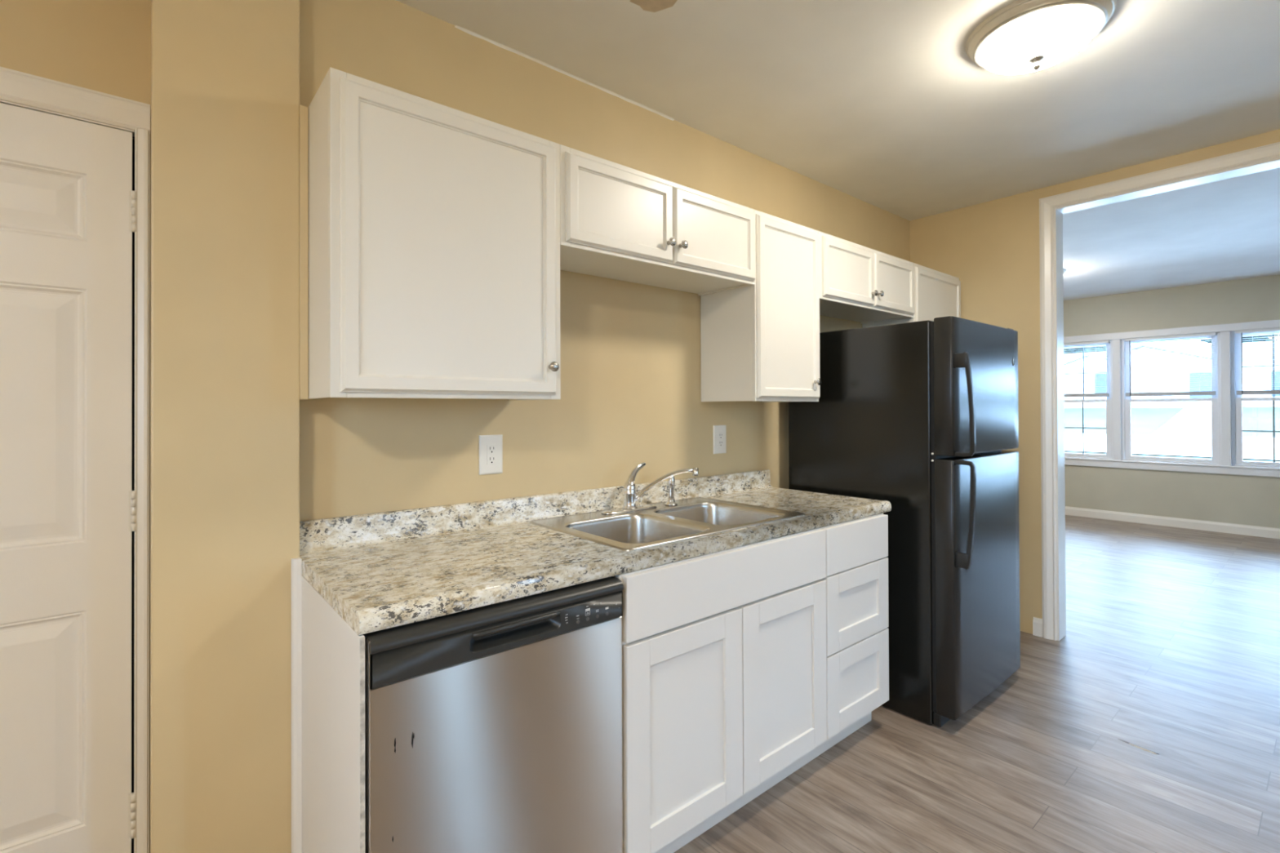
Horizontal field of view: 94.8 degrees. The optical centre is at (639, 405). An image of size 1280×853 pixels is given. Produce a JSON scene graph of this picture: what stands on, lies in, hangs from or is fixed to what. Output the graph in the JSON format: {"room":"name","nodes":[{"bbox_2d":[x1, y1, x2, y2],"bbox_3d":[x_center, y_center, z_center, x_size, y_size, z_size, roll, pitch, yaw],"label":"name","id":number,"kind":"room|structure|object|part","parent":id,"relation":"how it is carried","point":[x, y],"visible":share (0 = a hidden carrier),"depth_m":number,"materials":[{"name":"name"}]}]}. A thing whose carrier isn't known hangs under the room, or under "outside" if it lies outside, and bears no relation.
{"room":"kitchen","nodes":[
{"label":"kitchen","id":0,"kind":"room"},
{"bbox_2d":[0,0,151,852],"bbox_3d":[-2.279,0.042,0.830,2.442,2.550,0.140,0,0,-40],"label":"wall","id":1,"kind":"structure","parent":0,"point":[102,46],"depth_m":1.50,"materials":[{"name":"beige paint"}]},
{"bbox_2d":[0,66,150,852],"bbox_3d":[-1.656,0.261,1.300,0.882,2.113,0.200,0,0,-40],"label":"door","id":2,"kind":"structure","parent":1,"relation":"attached to","point":[74,160],"depth_m":1.47,"materials":[{"name":"white paint"}]},
{"bbox_3d":[-1.306,0.296,1.543,0.030,2.042,0.017,0,0,-40],"label":"casing leg","id":3,"kind":"part","parent":2,"relation":"part of","materials":[{"name":"white paint"}]},
{"bbox_2d":[150,0,299,852],"bbox_3d":[-1.143,0.042,1.611,0.302,2.550,0.406,0,0,-40],"label":"wall pier","id":4,"kind":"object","parent":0,"point":[224,272],"visible":1,"depth_m":1.45,"materials":[{"name":"beige paint"}]},
{"bbox_2d":[299,0,910,521],"bbox_3d":[0.436,0.043,2.850,3.710,2.550,0.120,0,0,-40],"label":"wall","id":5,"kind":"structure","parent":0,"point":[631,353],"depth_m":2.19,"materials":[{"name":"beige paint"}]},
{"bbox_2d":[299,105,308,399],"bbox_3d":[-0.915,-0.406,1.591,0.020,0.781,0.075,0,0,-40],"label":"trim","id":6,"kind":"structure","parent":5,"relation":"attached to","point":[304,110],"depth_m":1.56,"materials":[{"name":"beige paint"}]},
{"bbox_2d":[308,66,560,400],"bbox_3d":[-0.572,-0.409,1.696,0.638,0.782,0.351,0,0,-40],"label":"upper cabinet","id":7,"kind":"object","parent":5,"relation":"attached to","point":[434,228],"visible":1,"depth_m":1.54,"materials":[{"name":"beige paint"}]},
{"bbox_3d":[-0.257,-0.115,1.747,0.030,0.030,0.029,0,0,-40],"label":"knob","id":8,"kind":"part","parent":7,"relation":"part of","materials":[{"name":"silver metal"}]},
{"bbox_2d":[479,434,502,475],"bbox_3d":[-0.499,0.165,1.979,0.084,0.131,0.009,0,0,-40],"label":"outlet","id":9,"kind":"object","parent":5,"relation":"attached to","point":[491,446],"visible":1,"depth_m":1.97,"materials":[{"name":"white plastic"}]},
{"bbox_2d":[487,444,496,464],"bbox_3d":[-0.498,0.165,1.977,0.034,0.067,0.003,0,0,-40],"label":"receptacle","id":10,"kind":"object","parent":9,"relation":"attached to","point":[491,448],"depth_m":1.98,"materials":[{"name":"grey plastic"}]},
{"bbox_2d":[299,469,773,555],"bbox_3d":[-0.142,0.382,2.254,2.058,0.126,0.040,0,0,-40],"label":"backsplash","id":11,"kind":"structure","parent":5,"relation":"attached to","point":[324,535],"depth_m":1.95,"materials":[{"name":"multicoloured stone"}]},
{"bbox_2d":[454,25,674,120],"bbox_3d":[-0.225,-1.229,2.221,0.974,0.010,0.011,0,0,-40],"label":"trim","id":12,"kind":"structure","parent":5,"relation":"attached to","point":[464,29],"depth_m":2.16,"materials":[{"name":"white paint"}]},
{"bbox_2d":[560,144,755,295],"bbox_3d":[0.027,-0.645,2.201,0.928,0.308,0.351,0,0,-40],"label":"upper cabinet","id":13,"kind":"object","parent":5,"relation":"attached to","point":[618,221],"visible":0.96,"depth_m":2.06,"materials":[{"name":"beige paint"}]},
{"bbox_3d":[-0.054,-0.643,1.951,0.446,0.276,0.016,0,0,-40],"label":"door","id":14,"kind":"part","parent":13,"relation":"part of","materials":[{"name":"beige paint"}]},
{"bbox_3d":[0.109,-0.571,2.059,0.030,0.030,0.029,0,0,-40],"label":"knob","id":15,"kind":"part","parent":13,"relation":"part of","materials":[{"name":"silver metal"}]},
{"bbox_3d":[0.155,-0.572,2.097,0.030,0.030,0.029,0,0,-40],"label":"knob","id":16,"kind":"part","parent":13,"relation":"part of","materials":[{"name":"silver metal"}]},
{"bbox_3d":[0.294,-0.643,2.243,0.450,0.276,0.016,0,0,-40],"label":"door","id":17,"kind":"part","parent":13,"relation":"part of","materials":[{"name":"beige paint"}]},
{"bbox_2d":[713,425,726,453],"bbox_3d":[0.369,0.157,2.708,0.084,0.130,0.009,0,0,-40],"label":"outlet","id":18,"kind":"object","parent":5,"relation":"attached to","point":[719,431],"visible":1,"depth_m":2.70,"materials":[{"name":"white plastic"}]},
{"bbox_2d":[718,431,723,446],"bbox_3d":[0.370,0.157,2.706,0.034,0.067,0.003,0,0,-40],"label":"receptacle","id":19,"kind":"object","parent":18,"relation":"attached to","point":[720,433],"depth_m":2.71,"materials":[{"name":"grey plastic"}]},
{"bbox_2d":[700,209,821,402],"bbox_3d":[0.557,-0.407,2.644,0.452,0.782,0.351,0,0,-40],"label":"upper cabinet","id":20,"kind":"object","parent":5,"relation":"attached to","point":[760,341],"visible":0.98,"depth_m":2.52,"materials":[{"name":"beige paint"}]},
{"bbox_3d":[0.636,-0.408,2.551,0.452,0.782,0.019,0,0,-40],"label":"frame","id":21,"kind":"part","parent":20,"relation":"part of","materials":[{"name":"beige paint"}]},
{"bbox_3d":[0.647,-0.406,2.538,0.438,0.750,0.016,0,0,-40],"label":"door","id":22,"kind":"part","parent":20,"relation":"part of","materials":[{"name":"beige paint"}]},
{"bbox_3d":[0.794,-0.105,2.630,0.030,0.030,0.029,0,0,-40],"label":"knob","id":23,"kind":"part","parent":20,"relation":"part of","materials":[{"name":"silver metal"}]},
{"bbox_2d":[817,231,915,323],"bbox_3d":[1.086,-0.644,3.090,0.929,0.308,0.351,0,0,-40],"label":"upper cabinet","id":24,"kind":"object","parent":5,"relation":"attached to","point":[862,284],"visible":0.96,"depth_m":2.97,"materials":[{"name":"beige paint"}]},
{"bbox_3d":[1.016,-0.642,2.850,0.451,0.276,0.016,0,0,-40],"label":"door","id":25,"kind":"part","parent":24,"relation":"part of","materials":[{"name":"beige paint"}]},
{"bbox_3d":[1.179,-0.564,2.958,0.030,0.030,0.029,0,0,-40],"label":"knob","id":26,"kind":"part","parent":24,"relation":"part of","materials":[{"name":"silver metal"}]},
{"bbox_3d":[1.225,-0.568,2.996,0.030,0.030,0.029,0,0,-40],"label":"knob","id":27,"kind":"part","parent":24,"relation":"part of","materials":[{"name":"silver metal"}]},
{"bbox_3d":[1.359,-0.642,3.138,0.432,0.276,0.016,0,0,-40],"label":"door","id":28,"kind":"part","parent":24,"relation":"part of","materials":[{"name":"beige paint"}]},
{"bbox_2d":[862,262,960,328],"bbox_3d":[1.679,-0.406,3.587,0.616,0.782,0.351,0,0,-40],"label":"upper cabinet","id":29,"kind":"object","parent":5,"relation":"attached to","point":[937,294],"visible":0.2,"depth_m":3.44,"materials":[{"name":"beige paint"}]},
{"bbox_3d":[1.757,-0.407,3.493,0.616,0.782,0.019,0,0,-40],"label":"frame","id":30,"kind":"part","parent":29,"relation":"part of","materials":[{"name":"beige paint"}]},
{"bbox_3d":[1.770,-0.405,3.482,0.595,0.750,0.016,0,0,-40],"label":"door","id":31,"kind":"part","parent":29,"relation":"part of","materials":[{"name":"beige paint"}]},
{"bbox_2d":[396,0,1279,221],"bbox_3d":[0.503,-1.270,0.586,6.484,0.050,4.350,0,0,-40],"label":"ceiling","id":32,"kind":"structure","parent":0,"point":[883,104],"depth_m":2.25,"materials":[{"name":"white paint"}]},
{"bbox_2d":[630,0,677,12],"bbox_3d":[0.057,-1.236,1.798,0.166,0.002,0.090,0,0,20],"label":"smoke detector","id":33,"kind":"structure","parent":32,"relation":"attached to","point":[653,6],"depth_m":1.81,"materials":[{"name":"paint"}]},
{"bbox_2d":[965,0,1116,74],"bbox_3d":[1.308,-1.173,1.941,0.410,0.134,0.410,0,0,-40],"label":"ceiling lamp","id":34,"kind":"object","parent":32,"relation":"attached to","point":[1023,36],"visible":1,"depth_m":1.86,"materials":[{"name":"white glass"}]},
{"bbox_2d":[674,515,1279,852],"bbox_3d":[1.889,1.351,2.544,11.130,0.080,7.200,0,0,-40],"label":"floor","id":35,"kind":"structure","parent":0,"point":[1170,648],"depth_m":2.27,"materials":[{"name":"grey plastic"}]},
{"bbox_2d":[291,557,364,852],"bbox_3d":[-0.716,0.856,1.327,0.030,0.915,0.565,0,0,-40],"label":"end panel","id":36,"kind":"object","parent":35,"relation":"on","point":[328,655],"visible":0.86,"depth_m":1.34,"materials":[{"name":"white paint"}]},
{"bbox_3d":[-0.894,0.858,1.532,0.020,0.915,0.022,0,0,-40],"label":"scribe moulding","id":37,"kind":"part","parent":36,"relation":"part of","materials":[{"name":"white paint"}]},
{"bbox_2d":[363,576,623,852],"bbox_3d":[-0.475,0.878,1.544,0.610,0.860,0.636,0,0,-40],"label":"dishwasher","id":38,"kind":"object","parent":35,"relation":"on","point":[496,727],"visible":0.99,"depth_m":1.29,"materials":[{"name":"silver metal"}]},
{"bbox_2d":[613,527,826,852],"bbox_3d":[0.110,0.879,2.057,0.926,0.871,0.640,0,0,-40],"label":"base cabinet","id":39,"kind":"object","parent":35,"relation":"on","point":[724,652],"visible":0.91,"depth_m":1.75,"materials":[{"name":"white paint"}]},
{"bbox_2d":[299,469,891,635],"bbox_3d":[0.050,0.380,2.025,2.058,0.126,0.638,0,0,-40],"label":"countertop","id":40,"kind":"structure","parent":39,"relation":"on","point":[378,571],"depth_m":1.65,"materials":[{"name":"beige stone"}]},
{"bbox_2d":[601,462,698,514],"bbox_3d":[0.030,0.309,2.273,0.402,0.177,0.107,0,0,-25],"label":"faucet","id":41,"kind":"object","parent":40,"relation":"on","point":[630,497],"visible":1,"depth_m":2.24,"materials":[{"name":"silver metal"}]},
{"bbox_3d":[-0.038,0.394,2.239,0.256,0.008,0.057,0,0,-40],"label":"plate","id":42,"kind":"part","parent":41,"relation":"part of","materials":[{"name":"silver metal"}]},
{"bbox_3d":[-0.014,0.269,2.261,0.105,0.097,0.038,0,0,-40],"label":"lever","id":43,"kind":"part","parent":41,"relation":"part of","materials":[{"name":"silver metal"}]},
{"bbox_3d":[0.092,0.308,2.281,0.254,0.121,0.021,0,0,-17],"label":"spout","id":44,"kind":"part","parent":41,"relation":"part of","materials":[{"name":"silver metal"}]},
{"bbox_2d":[529,497,804,551],"bbox_3d":[0.112,0.485,2.084,0.843,0.179,0.550,0,0,-40],"label":"sink","id":45,"kind":"object","parent":40,"relation":"in","point":[695,517],"visible":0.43,"depth_m":2.12,"materials":[{"name":"silver metal"}]},
{"bbox_3d":[-0.014,0.482,1.927,0.352,0.171,0.404,0,0,-40],"label":"bowl","id":46,"kind":"part","parent":45,"relation":"part of","materials":[{"name":"silver metal"}]},
{"bbox_2d":[664,475,677,506],"bbox_3d":[0.125,0.338,2.361,0.052,0.119,0.052,0,0,-40],"label":"sprayer","id":47,"kind":"object","parent":45,"relation":"on","point":[670,481],"visible":0.91,"depth_m":2.35,"materials":[{"name":"silver metal"}]},
{"bbox_3d":[0.289,0.483,2.182,0.354,0.171,0.404,0,0,-40],"label":"bowl","id":48,"kind":"part","parent":45,"relation":"part of","materials":[{"name":"silver metal"}]},
{"bbox_3d":[0.136,0.912,1.673,0.454,0.574,0.020,0,0,-40],"label":"door","id":49,"kind":"part","parent":39,"relation":"part of","materials":[{"name":"white paint"}]},
{"bbox_2d":[654,711,871,852],"bbox_3d":[0.435,1.263,2.017,1.372,0.099,0.016,0,0,-40],"label":"board","id":50,"kind":"object","parent":39,"relation":"attached to","point":[718,816],"visible":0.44,"depth_m":1.98,"materials":[{"name":"white paint"}]},
{"bbox_3d":[0.487,0.913,1.969,0.456,0.574,0.020,0,0,-40],"label":"door","id":51,"kind":"part","parent":39,"relation":"part of","materials":[{"name":"white paint"}]},
{"bbox_2d":[820,513,888,739],"bbox_3d":[0.637,0.880,2.499,0.448,0.871,0.640,0,0,-40],"label":"base cabinet","id":52,"kind":"object","parent":35,"relation":"on","point":[857,620],"visible":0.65,"depth_m":2.25,"materials":[{"name":"white paint"}]},
{"bbox_3d":[0.823,0.822,2.277,0.448,0.758,0.019,0,0,-40],"label":"frame","id":53,"kind":"part","parent":52,"relation":"part of","materials":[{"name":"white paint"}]},
{"bbox_3d":[0.836,0.761,2.263,0.444,0.283,0.020,0,0,-40],"label":"drawer","id":54,"kind":"part","parent":52,"relation":"part of","materials":[{"name":"white paint"}]},
{"bbox_3d":[0.835,0.531,2.264,0.444,0.168,0.020,0,0,-40],"label":"drawer","id":55,"kind":"part","parent":52,"relation":"part of","materials":[{"name":"white paint"}]},
{"bbox_3d":[0.837,1.054,2.261,0.444,0.292,0.020,0,0,-40],"label":"drawer","id":56,"kind":"part","parent":52,"relation":"part of","materials":[{"name":"white paint"}]},
{"bbox_2d":[788,315,1020,727],"bbox_3d":[1.300,0.475,2.848,0.748,1.679,0.856,0,0,-40],"label":"refrigerator","id":57,"kind":"object","parent":35,"relation":"on","point":[919,418],"visible":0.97,"depth_m":2.51,"materials":[{"name":"black metal"}]},
{"bbox_3d":[1.287,0.433,2.326,0.025,0.430,0.074,0,0,-40],"label":"handle","id":58,"kind":"part","parent":57,"relation":"part of","materials":[{"name":"black plastic"}]},
{"bbox_3d":[1.286,-0.004,2.329,0.025,0.415,0.074,0,0,-40],"label":"handle","id":59,"kind":"part","parent":57,"relation":"part of","materials":[{"name":"black plastic"}]},
{"bbox_3d":[1.506,-0.076,2.606,0.744,0.561,0.076,0,0,-40],"label":"door","id":60,"kind":"part","parent":57,"relation":"part of","materials":[{"name":"black metal"}]},
{"bbox_3d":[1.509,0.736,2.601,0.744,1.035,0.076,0,0,-40],"label":"door","id":61,"kind":"part","parent":57,"relation":"part of","materials":[{"name":"black metal"}]},
{"bbox_2d":[909,128,1279,634],"bbox_3d":[3.017,0.032,2.524,0.060,2.550,3.700,0,0,-40],"label":"wall","id":62,"kind":"structure","parent":0,"point":[992,247],"depth_m":3.42,"materials":[{"name":"beige paint"}]},
{"bbox_2d":[1032,617,1042,637],"bbox_3d":[2.268,1.264,3.356,0.014,0.100,0.045,0,0,-40],"label":"baseboard","id":63,"kind":"structure","parent":62,"relation":"attached to","point":[1037,622],"depth_m":3.35,"materials":[{"name":"white paint"}]},
{"bbox_2d":[1039,142,1279,640],"bbox_3d":[2.954,0.063,2.645,0.156,2.489,1.940,0,0,-40],"label":"trim","id":64,"kind":"structure","parent":62,"relation":"attached to","point":[1264,157],"depth_m":3.30,"materials":[{"name":"white paint"}]},
{"bbox_3d":[2.298,0.069,3.318,0.018,2.489,0.066,0,0,-40],"label":"casing leg","id":65,"kind":"part","parent":64,"relation":"part of","materials":[{"name":"white paint"}]},
{"bbox_2d":[1062,167,1279,300],"bbox_3d":[4.399,-1.311,4.677,4.746,0.050,7.200,0,0,-40],"label":"ceiling","id":66,"kind":"structure","parent":0,"point":[1227,229],"depth_m":4.54,"materials":[{"name":"white paint"}]},
{"bbox_2d":[1063,275,1279,528],"bbox_3d":[6.125,0.016,6.115,0.150,2.600,7.000,0,0,-40],"label":"wall","id":67,"kind":"structure","parent":0,"point":[1241,500],"depth_m":6.36,"materials":[{"name":"beige paint"}]},
{"bbox_2d":[1063,339,1113,459],"bbox_3d":[5.252,-0.063,7.155,0.090,1.395,0.820,0,0,-40],"label":"window","id":68,"kind":"structure","parent":67,"relation":"in","point":[1109,434],"depth_m":6.89,"materials":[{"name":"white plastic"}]},
{"bbox_2d":[1063,340,1109,397],"bbox_3d":[5.201,-0.428,7.115,0.036,0.657,0.746,0,0,-40],"label":"window blind","id":69,"kind":"object","parent":68,"relation":"attached to","point":[1066,395],"visible":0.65,"depth_m":6.99,"materials":[{"name":"plastic"}]},
{"bbox_3d":[5.203,-0.741,7.119,0.028,0.031,0.746,0,0,-40],"label":"head rail","id":70,"kind":"part","parent":69,"relation":"part of","materials":[{"name":"white plastic"}]},
{"bbox_3d":[5.205,-0.120,7.116,0.027,0.042,0.736,0,0,-40],"label":"rail","id":71,"kind":"part","parent":69,"relation":"part of","materials":[{"name":"white plastic"}]},
{"bbox_3d":[5.266,-0.386,7.169,0.030,0.692,0.764,0,0,-40],"label":"sash","id":72,"kind":"part","parent":68,"relation":"part of","materials":[{"name":"white plastic"}]},
{"bbox_3d":[5.242,0.271,7.143,0.030,0.683,0.764,0,0,-40],"label":"sash","id":73,"kind":"part","parent":68,"relation":"part of","materials":[{"name":"glass"}]},
{"bbox_2d":[1120,332,1221,465],"bbox_3d":[5.825,-0.069,6.473,0.090,1.395,0.820,0,0,-40],"label":"window","id":74,"kind":"structure","parent":67,"relation":"in","point":[1215,380],"depth_m":6.45,"materials":[{"name":"white plastic"}]},
{"bbox_2d":[1124,332,1215,396],"bbox_3d":[5.774,-0.434,6.434,0.036,0.657,0.746,0,0,-40],"label":"window blind","id":75,"kind":"object","parent":74,"relation":"attached to","point":[1197,393],"visible":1,"depth_m":6.42,"materials":[{"name":"plastic"}]},
{"bbox_3d":[5.775,-0.747,6.438,0.028,0.031,0.746,0,0,-40],"label":"head rail","id":76,"kind":"part","parent":75,"relation":"part of","materials":[{"name":"white plastic"}]},
{"bbox_3d":[5.778,-0.126,6.434,0.027,0.042,0.736,0,0,-40],"label":"rail","id":77,"kind":"part","parent":75,"relation":"part of","materials":[{"name":"white plastic"}]},
{"bbox_3d":[5.839,-0.392,6.488,0.030,0.692,0.764,0,0,-40],"label":"sash","id":78,"kind":"part","parent":74,"relation":"part of","materials":[{"name":"white plastic"}]},
{"bbox_3d":[5.814,0.265,6.462,0.030,0.683,0.764,0,0,-40],"label":"sash","id":79,"kind":"part","parent":74,"relation":"part of","materials":[{"name":"clear glass"}]},
{"bbox_2d":[1063,319,1279,477],"bbox_3d":[6.374,-0.069,5.772,0.150,1.551,4.560,0,0,-40],"label":"trim","id":80,"kind":"structure","parent":67,"relation":"attached to","point":[1226,468],"depth_m":6.30,"materials":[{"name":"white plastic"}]},
{"bbox_3d":[6.350,0.663,5.746,0.080,0.088,4.560,0,0,-40],"label":"sill","id":81,"kind":"part","parent":80,"relation":"part of","materials":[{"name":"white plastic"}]},
{"bbox_2d":[1065,506,1279,538],"bbox_3d":[6.067,1.266,6.055,0.014,0.100,7.000,0,0,-40],"label":"baseboard","id":82,"kind":"structure","parent":67,"relation":"attached to","point":[1260,531],"depth_m":6.35,"materials":[{"name":"white paint"}]},
{"bbox_2d":[1230,330,1279,467],"bbox_3d":[6.397,-0.075,5.792,0.090,1.395,0.820,0,0,-40],"label":"window","id":83,"kind":"structure","parent":67,"relation":"in","point":[1237,430],"depth_m":6.05,"materials":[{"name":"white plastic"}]},
{"bbox_2d":[1235,327,1279,395],"bbox_3d":[6.346,-0.440,5.752,0.036,0.657,0.746,0,0,-40],"label":"window blind","id":84,"kind":"object","parent":83,"relation":"attached to","point":[1242,392],"visible":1,"depth_m":5.93,"materials":[{"name":"plastic"}]},
{"bbox_3d":[6.348,-0.753,5.756,0.028,0.031,0.746,0,0,-40],"label":"head rail","id":85,"kind":"part","parent":84,"relation":"part of","materials":[{"name":"white plastic"}]},
{"bbox_3d":[6.350,-0.132,5.753,0.027,0.042,0.736,0,0,-40],"label":"rail","id":86,"kind":"part","parent":84,"relation":"part of","materials":[{"name":"white plastic"}]},
{"bbox_3d":[6.411,-0.398,5.807,0.030,0.692,0.764,0,0,-40],"label":"sash","id":87,"kind":"part","parent":83,"relation":"part of","materials":[{"name":"white plastic"}]},
{"bbox_3d":[6.387,0.259,5.780,0.030,0.683,0.764,0,0,-40],"label":"sash","id":88,"kind":"part","parent":83,"relation":"part of","materials":[{"name":"clear glass"}]},
{"label":"outside","id":89,"kind":"structure","parent":0,"visible":0},
{"bbox_2d":[1064,406,1279,462],"bbox_3d":[44.998,0.528,46.738,111.600,2.650,150.000,0,0,-40],"label":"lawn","id":90,"kind":"structure","parent":89,"point":[1144,421],"depth_m":28.32,"materials":[{"name":"white"}]},
{"bbox_2d":[1063,345,1106,353],"bbox_3d":[38.888,-4.198,54.061,6.640,8.553,7.509,0,0,-40],"label":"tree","id":91,"kind":"object","parent":90,"relation":"on","point":[1069,350],"visible":0.08,"depth_m":51.45,"materials":[{"name":"green plant"}]},
{"bbox_2d":[1063,340,1279,408],"bbox_3d":[32.434,-1.569,34.568,11.300,3.900,20.300,0,0,-40],"label":"house","id":92,"kind":"structure","parent":90,"relation":"on","point":[1075,380],"depth_m":31.85,"materials":[{"name":"white"}]},
{"bbox_3d":[28.319,-0.668,32.082,0.100,2.000,1.000,0,0,-40],"label":"door","id":93,"kind":"part","parent":92,"relation":"part of","materials":[{"name":"glass"}]},
{"bbox_2d":[1200,333,1279,343],"bbox_3d":[43.206,-4.827,41.263,6.830,9.630,8.627,0,0,13],"label":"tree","id":94,"kind":"object","parent":90,"relation":"on","point":[1264,336],"visible":0.02,"depth_m":40.27,"materials":[{"name":"green plant"}]},
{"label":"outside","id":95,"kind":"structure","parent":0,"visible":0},
{"bbox_2d":[1064,432,1279,459],"bbox_3d":[18.128,1.464,24.154,7.800,0.360,150.000,0,0,-40],"label":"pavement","id":96,"kind":"structure","parent":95,"point":[1262,448],"depth_m":21.94,"materials":[{"name":"concrete"}]},
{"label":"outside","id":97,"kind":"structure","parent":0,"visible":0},
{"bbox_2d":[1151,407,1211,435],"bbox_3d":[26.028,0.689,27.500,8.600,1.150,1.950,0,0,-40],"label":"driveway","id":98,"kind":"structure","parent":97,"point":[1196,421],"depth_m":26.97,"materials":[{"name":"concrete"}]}
]}

